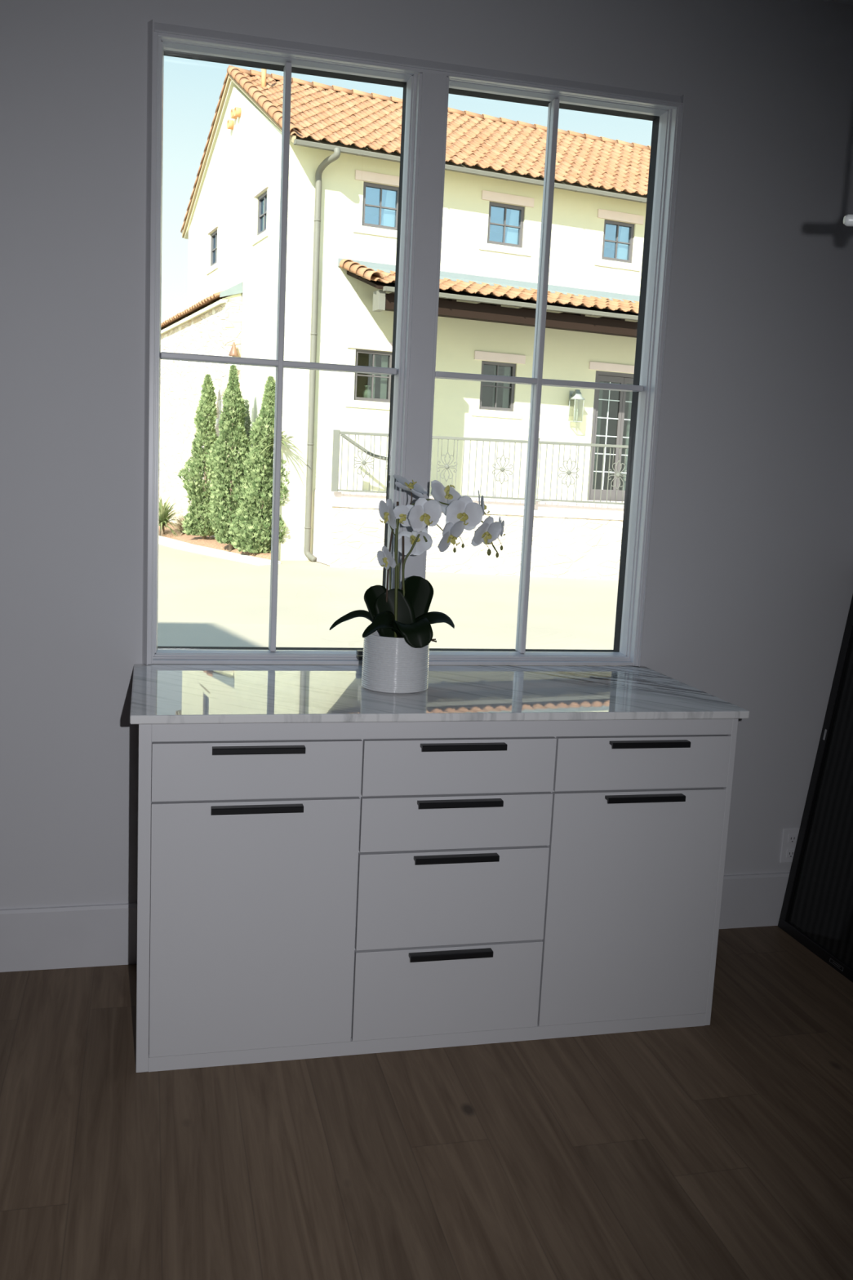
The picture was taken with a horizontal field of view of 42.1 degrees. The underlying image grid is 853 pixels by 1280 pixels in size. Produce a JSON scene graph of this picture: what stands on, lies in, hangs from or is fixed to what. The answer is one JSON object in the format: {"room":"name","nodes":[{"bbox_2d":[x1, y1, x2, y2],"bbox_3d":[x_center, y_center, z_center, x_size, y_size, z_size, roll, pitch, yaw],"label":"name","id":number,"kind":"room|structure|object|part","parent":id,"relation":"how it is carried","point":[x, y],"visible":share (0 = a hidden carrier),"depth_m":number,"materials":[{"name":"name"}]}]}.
{"room":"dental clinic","nodes":[
{"label":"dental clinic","id":0,"kind":"room"},
{"bbox_2d":[0,0,852,909],"bbox_3d":[-2.383,-0.519,2.760,7.935,2.975,0.080,1,9,-14],"label":"wall","id":1,"kind":"structure","parent":0,"point":[748,596],"depth_m":3.25,"materials":[{"name":"paint"}]},
{"bbox_2d":[0,902,137,972],"bbox_3d":[-3.575,0.854,2.642,5.591,0.187,0.016,1,9,-14],"label":"baseboard","id":2,"kind":"structure","parent":1,"relation":"attached to","point":[60,937],"depth_m":3.27,"materials":[{"name":"paint"}]},
{"bbox_2d":[152,38,418,659],"bbox_3d":[-0.423,-0.789,3.227,0.723,1.704,0.136,1,9,-14],"label":"window","id":3,"kind":"structure","parent":1,"relation":"in","point":[287,64],"depth_m":3.21,"materials":[{"name":"paint"}]},
{"bbox_2d":[152,656,633,666],"bbox_3d":[-0.073,0.061,3.428,1.512,0.017,0.090,1,9,-14],"label":"window sill","id":4,"kind":"structure","parent":1,"relation":"attached to","point":[156,660],"depth_m":3.40,"materials":[{"name":"paint"}]},
{"bbox_2d":[142,19,684,666],"bbox_3d":[-0.025,-0.780,3.265,1.562,1.732,0.056,1,9,-14],"label":"trim","id":5,"kind":"structure","parent":1,"relation":"attached to","point":[156,30],"depth_m":3.15,"materials":[{"name":"paint"}]},
{"bbox_2d":[397,71,448,589],"bbox_3d":[-0.023,-0.767,3.277,0.086,1.702,0.058,1,9,-14],"label":"window mullion","id":6,"kind":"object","parent":1,"relation":"attached to","point":[432,89],"depth_m":3.21,"materials":[{"name":"paint"}]},
{"bbox_2d":[425,78,671,658],"bbox_3d":[0.347,-0.784,3.433,0.716,1.704,0.110,1,9,-14],"label":"window","id":7,"kind":"structure","parent":1,"relation":"in","point":[660,117],"depth_m":3.45,"materials":[{"name":"paint"}]},
{"bbox_2d":[719,871,790,928],"bbox_3d":[1.033,0.897,3.798,0.778,0.187,0.016,1,9,-14],"label":"baseboard","id":8,"kind":"structure","parent":1,"relation":"attached to","point":[754,900],"depth_m":3.81,"materials":[{"name":"paint"}]},
{"bbox_2d":[779,827,799,862],"bbox_3d":[1.260,0.710,3.827,0.076,0.124,0.008,1,9,-14],"label":"wall outlet","id":9,"kind":"object","parent":1,"relation":"attached to","point":[789,837],"visible":0.89,"depth_m":3.82,"materials":[{"name":"white plastic"}]},
{"bbox_2d":[786,848,795,857],"bbox_3d":[1.260,0.737,3.829,0.034,0.032,0.003,1,9,-14],"label":"socket","id":10,"kind":"object","parent":9,"relation":"attached to","point":[789,852],"depth_m":3.83,"materials":[{"name":"white plastic"}]},
{"bbox_2d":[787,833,797,843],"bbox_3d":[1.262,0.684,3.821,0.034,0.032,0.003,1,9,-14],"label":"socket","id":11,"kind":"object","parent":9,"relation":"attached to","point":[792,837],"depth_m":3.82,"materials":[{"name":"white plastic"}]},
{"bbox_2d":[0,925,852,1279],"bbox_3d":[-1.365,1.741,-1.385,8.235,0.120,9.230,1,9,-14],"label":"floor","id":12,"kind":"structure","parent":0,"point":[722,1149],"depth_m":2.49,"materials":[{"name":"brown wood"}]},
{"bbox_2d":[135,718,738,1072],"bbox_3d":[-0.009,0.591,3.146,1.566,0.892,0.636,1,9,-14],"label":"storage cabinet","id":13,"kind":"object","parent":12,"relation":"on","point":[305,890],"visible":0.89,"depth_m":2.84,"materials":[{"name":"paint"}]},
{"bbox_3d":[-0.429,0.714,2.765,0.506,0.650,0.020,1,9,-14],"label":"door","id":14,"kind":"part","parent":13,"relation":"part of","materials":[{"name":"paint"}]},
{"bbox_3d":[-0.409,0.317,2.703,0.506,0.142,0.020,1,9,-14],"label":"drawer","id":15,"kind":"part","parent":13,"relation":"part of","materials":[{"name":"paint"}]},
{"bbox_3d":[-0.411,0.412,2.696,0.222,0.016,0.024,1,9,-14],"label":"handle","id":16,"kind":"part","parent":13,"relation":"part of","materials":[{"name":"black metal"}]},
{"bbox_3d":[-0.404,0.266,2.674,0.222,0.016,0.024,1,9,-14],"label":"handle","id":17,"kind":"part","parent":13,"relation":"part of","materials":[{"name":"black metal"}]},
{"bbox_2d":[129,663,750,724],"bbox_3d":[0.009,0.139,3.077,1.597,0.022,0.665,1,9,-14],"label":"countertop","id":18,"kind":"structure","parent":13,"relation":"on","point":[162,693],"depth_m":2.94,"materials":[{"name":"white stone"}]},
{"bbox_2d":[360,630,429,693],"bbox_3d":[-0.084,0.056,3.020,0.183,0.152,0.183,6,9,18],"label":"flower pot","id":19,"kind":"object","parent":18,"relation":"on","point":[390,665],"visible":0.9,"depth_m":2.94,"materials":[{"name":"white ceramic"}]},
{"bbox_2d":[329,474,505,648],"bbox_3d":[-0.008,-0.208,2.971,0.469,0.460,0.206,1,9,-14],"label":"potted orchid","id":20,"kind":"object","parent":19,"relation":"on","point":[395,612],"visible":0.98,"depth_m":2.97,"materials":[{"name":"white plant"}]},
{"bbox_3d":[-0.103,-0.218,2.949,0.018,0.065,0.064,-3,10,-33],"label":"flower","id":21,"kind":"part","parent":20,"relation":"part of","materials":[{"name":"white plant"}]},
{"bbox_3d":[-0.100,-0.156,2.983,0.015,0.322,0.005,1,9,-14],"label":"stem","id":22,"kind":"part","parent":20,"relation":"part of","materials":[{"name":"green plant"}]},
{"bbox_3d":[-0.105,-0.108,2.989,0.010,0.226,0.031,10,11,37],"label":"stem","id":23,"kind":"part","parent":20,"relation":"part of","materials":[{"name":"green plant"}]},
{"bbox_3d":[-0.100,-0.335,2.936,0.016,0.080,0.076,-3,10,-32],"label":"flower","id":24,"kind":"part","parent":20,"relation":"part of","materials":[{"name":"white plant"}]},
{"bbox_3d":[-0.081,-0.174,2.970,0.018,0.350,0.012,1,9,-14],"label":"stem","id":25,"kind":"part","parent":20,"relation":"part of","materials":[{"name":"green plant"}]},
{"bbox_3d":[-0.075,-0.103,3.008,0.014,0.213,0.005,1,9,-14],"label":"stem","id":26,"kind":"part","parent":20,"relation":"part of","materials":[{"name":"green plant"}]},
{"bbox_3d":[-0.064,-0.331,2.942,0.063,0.060,0.033,1,9,-14],"label":"flower","id":27,"kind":"part","parent":20,"relation":"part of","materials":[{"name":"white plant"}]},
{"bbox_3d":[-0.050,-0.402,2.950,0.082,0.048,0.083,1,9,-14],"label":"flower","id":28,"kind":"part","parent":20,"relation":"part of","materials":[{"name":"white plant"}]},
{"bbox_3d":[-0.039,-0.267,2.983,0.079,0.079,0.039,1,9,-14],"label":"flower","id":29,"kind":"part","parent":20,"relation":"part of","materials":[{"name":"white plant"}]},
{"bbox_3d":[-0.035,-0.146,2.990,0.066,0.294,0.006,1,9,-14],"label":"stem","id":30,"kind":"part","parent":20,"relation":"part of","materials":[{"name":"green plant"}]},
{"bbox_3d":[-0.002,-0.326,2.893,0.083,0.089,0.007,-2,10,-28],"label":"flower","id":31,"kind":"part","parent":20,"relation":"part of","materials":[{"name":"white plant"}]},
{"bbox_3d":[0.056,-0.387,3.018,0.097,0.094,0.048,-4,11,-36],"label":"flower","id":32,"kind":"part","parent":20,"relation":"part of","materials":[{"name":"white plant"}]},
{"bbox_3d":[0.058,-0.272,2.930,0.037,0.082,0.091,8,10,29],"label":"flower","id":33,"kind":"part","parent":20,"relation":"part of","materials":[{"name":"white plant"}]},
{"bbox_3d":[0.059,-0.309,2.994,0.290,0.139,0.020,1,9,-14],"label":"stem","id":34,"kind":"part","parent":20,"relation":"part of","materials":[{"name":"white plant"}]},
{"bbox_3d":[0.096,-0.339,2.954,0.093,0.094,0.013,-1,9,-22],"label":"flower","id":35,"kind":"part","parent":20,"relation":"part of","materials":[{"name":"white plant"}]},
{"bbox_3d":[0.144,-0.369,3.025,0.011,0.081,0.081,2,9,-2],"label":"flower","id":36,"kind":"part","parent":20,"relation":"part of","materials":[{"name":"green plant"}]},
{"bbox_3d":[0.161,-0.293,2.987,0.089,0.084,0.032,-5,12,-43],"label":"flower","id":37,"kind":"part","parent":20,"relation":"part of","materials":[{"name":"white plant"}]},
{"bbox_3d":[0.057,0.920,2.921,0.506,0.242,0.020,1,9,-14],"label":"drawer","id":38,"kind":"part","parent":13,"relation":"part of","materials":[{"name":"paint"}]},
{"bbox_3d":[0.064,0.820,2.883,0.222,0.016,0.024,1,9,-14],"label":"handle","id":39,"kind":"part","parent":13,"relation":"part of","materials":[{"name":"black metal"}]},
{"bbox_3d":[0.070,0.668,2.881,0.506,0.255,0.020,1,9,-14],"label":"drawer","id":40,"kind":"part","parent":13,"relation":"part of","materials":[{"name":"paint"}]},
{"bbox_3d":[0.079,0.467,2.850,0.506,0.140,0.020,1,9,-14],"label":"drawer","id":41,"kind":"part","parent":13,"relation":"part of","materials":[{"name":"paint"}]},
{"bbox_3d":[0.077,0.562,2.843,0.222,0.016,0.024,1,9,-14],"label":"handle","id":42,"kind":"part","parent":13,"relation":"part of","materials":[{"name":"black metal"}]},
{"bbox_3d":[0.086,0.321,2.828,0.506,0.142,0.020,1,9,-14],"label":"drawer","id":43,"kind":"part","parent":13,"relation":"part of","materials":[{"name":"paint"}]},
{"bbox_3d":[0.086,0.417,2.821,0.222,0.016,0.024,1,9,-14],"label":"handle","id":44,"kind":"part","parent":13,"relation":"part of","materials":[{"name":"black metal"}]},
{"bbox_3d":[0.094,0.271,2.799,0.222,0.016,0.024,1,9,-14],"label":"handle","id":45,"kind":"part","parent":13,"relation":"part of","materials":[{"name":"black metal"}]},
{"bbox_3d":[0.557,0.723,3.012,0.495,0.650,0.020,1,9,-14],"label":"door","id":46,"kind":"part","parent":13,"relation":"part of","materials":[{"name":"paint"}]},
{"bbox_3d":[0.576,0.326,2.951,0.495,0.142,0.020,1,9,-14],"label":"drawer","id":47,"kind":"part","parent":13,"relation":"part of","materials":[{"name":"paint"}]},
{"bbox_3d":[0.582,0.422,2.946,0.222,0.016,0.024,1,9,-14],"label":"handle","id":48,"kind":"part","parent":13,"relation":"part of","materials":[{"name":"black metal"}]},
{"bbox_3d":[0.590,0.275,2.923,0.222,0.016,0.024,1,9,-14],"label":"handle","id":49,"kind":"part","parent":13,"relation":"part of","materials":[{"name":"black metal"}]},
{"bbox_2d":[777,595,852,982],"bbox_3d":[1.497,0.471,3.149,0.193,1.276,1.300,1,9,-14],"label":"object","id":50,"kind":"object","parent":12,"relation":"on","point":[817,909],"visible":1,"depth_m":3.68,"materials":[{"name":"black glass"}]},
{"bbox_3d":[1.345,0.320,3.739,0.003,0.037,0.010,8,7,-15],"label":"latch plate","id":51,"kind":"part","parent":50,"relation":"part of","materials":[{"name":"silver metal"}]},
{"bbox_3d":[1.302,1.030,3.518,0.002,0.012,0.070,8,7,-15],"label":"maker plate","id":52,"kind":"part","parent":50,"relation":"part of","materials":[{"name":"black metal"}]},
{"bbox_2d":[592,381,633,490],"bbox_3d":[3.594,-3.865,21.549,0.950,2.400,0.330,-1,10,-23],"label":"door","id":53,"kind":"structure","parent":0,"point":[601,391],"depth_m":21.37,"materials":[{"name":"glass"}]},
{"bbox_2d":[823,0,852,5],"bbox_3d":[-1.216,-1.329,-1.861,8.235,0.150,9.230,1,9,-14],"label":"ceiling","id":54,"kind":"structure","parent":0,"point":[843,2],"depth_m":3.38,"materials":[{"name":"paint"}]},
{"bbox_2d":[843,213,852,226],"bbox_3d":[0.872,-1.083,1.401,0.606,1.136,0.119,2,9,-5],"label":"chandelier","id":55,"kind":"object","parent":54,"relation":"hanging from","point":[848,219],"visible":1,"depth_m":1.46,"materials":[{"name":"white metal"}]},
{"label":"outside","id":56,"kind":"structure","parent":0,"visible":0},
{"bbox_2d":[157,543,623,666],"bbox_3d":[-2.320,-5.854,48.877,100.000,0.300,89.900,1,9,-14],"label":"ground","id":57,"kind":"structure","parent":56,"point":[204,600],"depth_m":13.27,"materials":[{"name":"concrete"}]},
{"bbox_2d":[159,281,242,537],"bbox_3d":[-6.141,-5.186,26.324,0.518,4.920,12.050,-1,10,-23],"label":"building","id":58,"kind":"structure","parent":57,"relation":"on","point":[211,326],"depth_m":23.89,"materials":[{"name":"paint"}]},
{"bbox_2d":[228,342,239,364],"bbox_3d":[-3.607,-5.288,20.709,0.163,0.540,0.163,6,9,21],"label":"wall sconce","id":59,"kind":"object","parent":58,"relation":"attached to","point":[233,353],"visible":0.72,"depth_m":20.64,"materials":[{"name":"orange metal"}]},
{"bbox_3d":[-3.595,-5.426,20.673,0.141,0.255,0.141,6,9,21],"label":"lamp shade","id":60,"kind":"part","parent":59,"relation":"part of","materials":[{"name":"orange metal"}]},
{"bbox_2d":[158,521,271,559],"bbox_3d":[-5.420,-2.295,23.614,1.129,0.211,12.699,-1,10,-25],"label":"planting bed","id":61,"kind":"object","parent":57,"relation":"on","point":[210,542],"visible":0.26,"depth_m":20.80,"materials":[{"name":"brown soil"}]},
{"bbox_2d":[159,495,186,537],"bbox_3d":[-5.350,-2.506,22.503,1.712,0.854,1.640,1,9,-14],"label":"yucca","id":62,"kind":"object","parent":61,"relation":"on","point":[164,517],"visible":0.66,"depth_m":22.44,"materials":[{"name":"green plant"}]},
{"bbox_2d":[165,512,187,536],"bbox_3d":[-4.847,-2.299,22.360,1.324,0.576,1.277,1,9,-14],"label":"dry grass","id":63,"kind":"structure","parent":61,"relation":"on","point":[180,520],"depth_m":22.23,"materials":[{"name":"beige plant"}]},
{"bbox_2d":[177,373,227,538],"bbox_3d":[-4.163,-3.406,20.921,0.991,3.190,1.054,7,10,27],"label":"cypress tree","id":64,"kind":"object","parent":61,"relation":"on","point":[197,522],"visible":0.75,"depth_m":20.79,"materials":[{"name":"green plant"}]},
{"bbox_2d":[204,364,253,551],"bbox_3d":[-3.393,-3.128,19.276,0.892,3.219,0.999,1,9,-14],"label":"cypress tree","id":65,"kind":"object","parent":61,"relation":"on","point":[231,427],"visible":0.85,"depth_m":19.09,"materials":[{"name":"green plant"}]},
{"bbox_2d":[238,399,253,533],"bbox_3d":[-3.245,-2.982,20.030,0.490,2.714,0.458,1,9,-14],"label":"cypress tree","id":66,"kind":"object","parent":61,"relation":"on","point":[247,421],"visible":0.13,"depth_m":19.89,"materials":[{"name":"green plant"}]},
{"bbox_2d":[227,376,289,553],"bbox_3d":[-2.782,-2.875,18.681,1.011,3.120,0.991,11,12,43],"label":"cypress tree","id":67,"kind":"object","parent":61,"relation":"on","point":[259,481],"visible":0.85,"depth_m":18.51,"materials":[{"name":"green plant"}]},
{"bbox_2d":[248,426,304,457],"bbox_3d":[-2.506,-2.371,18.419,0.989,2.287,0.970,1,9,-14],"label":"fan palm","id":68,"kind":"object","parent":61,"relation":"on","point":[273,429],"visible":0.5,"depth_m":18.23,"materials":[{"name":"green plant"}]},
{"bbox_2d":[158,535,280,565],"bbox_3d":[-4.889,-1.901,21.515,0.839,0.065,8.990,-2,10,-31],"label":"strip","id":69,"kind":"object","parent":57,"relation":"on","point":[166,541],"visible":0.61,"depth_m":19.31,"materials":[{"name":"white concrete"}]},
{"bbox_2d":[180,65,650,561],"bbox_3d":[2.880,-6.439,23.986,14.530,8.995,9.956,-1,10,-23],"label":"house","id":70,"kind":"structure","parent":57,"relation":"on","point":[344,153],"depth_m":19.61,"materials":[{"name":"beige paint"}]},
{"bbox_3d":[-4.415,-7.634,22.866,0.042,0.065,1.040,-1,10,-23],"label":"sill","id":71,"kind":"part","parent":70,"relation":"part of","materials":[{"name":"beige paint"}]},
{"bbox_3d":[-4.323,-8.062,22.831,0.004,0.570,0.620,-1,10,-23],"label":"pane","id":72,"kind":"part","parent":70,"relation":"part of","materials":[{"name":"glass"}]},
{"bbox_2d":[226,119,234,129],"bbox_3d":[-3.719,-9.797,21.071,0.120,0.170,0.170,-1,10,-23],"label":"vent","id":73,"kind":"object","parent":70,"relation":"attached to","point":[230,123],"depth_m":21.02,"materials":[{"name":"orange"}]},
{"bbox_2d":[230,108,237,119],"bbox_3d":[-3.603,-9.870,20.799,0.120,0.170,0.170,-1,10,-23],"label":"vent","id":74,"kind":"object","parent":70,"relation":"attached to","point":[232,115],"depth_m":20.77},
{"bbox_2d":[233,106,241,117],"bbox_3d":[-3.494,-9.786,20.552,0.120,0.170,0.170,-1,10,-23],"label":"vent","id":75,"kind":"object","parent":70,"relation":"attached to","point":[237,110],"depth_m":20.50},
{"bbox_3d":[-2.912,-7.029,19.429,0.042,0.065,1.040,-1,10,-23],"label":"sill","id":76,"kind":"part","parent":70,"relation":"part of","materials":[{"name":"beige paint"}]},
{"bbox_3d":[-2.820,-7.457,19.394,0.004,0.570,0.620,-1,10,-23],"label":"pane","id":77,"kind":"part","parent":70,"relation":"part of","materials":[{"name":"glass"}]},
{"bbox_2d":[361,385,370,398],"bbox_3d":[-1.035,-4.290,19.323,0.190,0.287,0.190,-1,10,-23],"label":"vase","id":78,"kind":"object","parent":70,"relation":"in","point":[366,393],"visible":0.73,"depth_m":19.25,"materials":[{"name":"green ceramic"}]},
{"bbox_3d":[-0.920,-4.028,19.042,1.010,0.110,0.042,-1,10,-23],"label":"sill","id":79,"kind":"part","parent":70,"relation":"part of","materials":[{"name":"beige paint"}]},
{"bbox_3d":[-0.765,-6.842,18.614,0.990,0.110,0.042,-1,10,-23],"label":"sill","id":80,"kind":"part","parent":70,"relation":"part of","materials":[{"name":"beige paint"}]},
{"bbox_2d":[380,190,396,226],"bbox_3d":[-0.647,-7.275,18.749,0.280,0.685,0.015,-1,10,-23],"label":"curtain","id":81,"kind":"object","parent":70,"relation":"hanging from","point":[388,219],"depth_m":18.75,"materials":[{"name":"blue glass"}]},
{"bbox_3d":[1.266,-4.070,19.991,1.015,0.110,0.042,-1,10,-23],"label":"sill","id":82,"kind":"part","parent":70,"relation":"part of","materials":[{"name":"beige paint"}]},
{"bbox_3d":[1.385,-6.883,19.548,1.020,0.110,0.042,-1,10,-23],"label":"sill","id":83,"kind":"part","parent":70,"relation":"part of","materials":[{"name":"beige paint"}]},
{"bbox_2d":[504,208,519,244],"bbox_3d":[1.518,-7.316,19.688,0.280,0.685,0.015,-1,10,-23],"label":"curtain","id":84,"kind":"object","parent":70,"relation":"hanging from","point":[512,236],"depth_m":19.69,"materials":[{"name":"white fabric"}]},
{"bbox_2d":[568,389,584,422],"bbox_3d":[2.738,-4.316,20.424,0.210,0.587,0.305,-1,10,-23],"label":"wall lantern","id":85,"kind":"object","parent":70,"relation":"attached to","point":[575,395],"visible":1,"depth_m":20.40,"materials":[{"name":"metal"}]},
{"bbox_3d":[3.408,-3.810,21.058,0.588,2.345,0.050,-1,10,-23],"label":"door","id":86,"kind":"part","parent":70,"relation":"part of","materials":[{"name":"grey glass"}]},
{"bbox_3d":[3.684,-3.846,21.166,1.330,2.430,0.100,-1,10,-23],"label":"door frame","id":87,"kind":"part","parent":70,"relation":"part of","materials":[{"name":"grey wood"}]},
{"bbox_3d":[3.522,-6.923,20.475,0.980,0.110,0.042,-1,10,-23],"label":"sill","id":88,"kind":"part","parent":70,"relation":"part of","materials":[{"name":"beige paint"}]},
{"bbox_2d":[616,226,630,260],"bbox_3d":[3.637,-7.356,20.608,0.280,0.685,0.015,-1,10,-23],"label":"curtain","id":89,"kind":"object","parent":70,"relation":"hanging from","point":[623,250],"depth_m":20.61,"materials":[{"name":"white fabric"}]},
{"bbox_3d":[3.953,-3.820,21.294,0.588,2.345,0.050,-1,10,-23],"label":"door","id":90,"kind":"part","parent":70,"relation":"part of","materials":[{"name":"brown metal"}]},
{"bbox_2d":[312,489,624,580],"bbox_3d":[4.750,-1.742,19.623,12.976,1.210,4.145,-1,10,-23],"label":"exterior wall","id":91,"kind":"structure","parent":57,"relation":"on","point":[571,540],"depth_m":18.00,"materials":[{"name":"paint"}]},
{"bbox_2d":[331,429,628,504],"bbox_3d":[2.405,-2.734,18.183,7.863,1.065,0.610,3,9,-1],"label":"iron railing","id":92,"kind":"object","parent":91,"relation":"on","point":[335,451],"visible":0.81,"depth_m":17.90,"materials":[{"name":"grey metal"}]},
{"bbox_3d":[-1.465,-2.890,17.866,0.105,0.980,0.080,3,9,-1],"label":"post","id":93,"kind":"part","parent":92,"relation":"part of","materials":[{"name":"grey metal"}]},
{"bbox_3d":[-0.920,-3.174,18.316,1.022,0.453,0.047,2,9,-5],"label":"stair handrail","id":94,"kind":"part","parent":92,"relation":"part of","materials":[{"name":"grey metal"}]},
{"bbox_3d":[2.411,-2.254,18.017,7.811,0.028,0.036,3,9,-1],"label":"rail","id":95,"kind":"part","parent":92,"relation":"part of","materials":[{"name":"grey metal"}]},
{"bbox_3d":[2.454,-3.155,17.877,7.811,0.045,0.044,3,9,-1],"label":"rail","id":96,"kind":"part","parent":92,"relation":"part of","materials":[{"name":"grey metal"}]},
{"bbox_3d":[1.768,-2.726,17.933,0.072,1.065,0.072,3,9,-1],"label":"post","id":97,"kind":"part","parent":92,"relation":"part of","materials":[{"name":"grey metal"}]}
]}

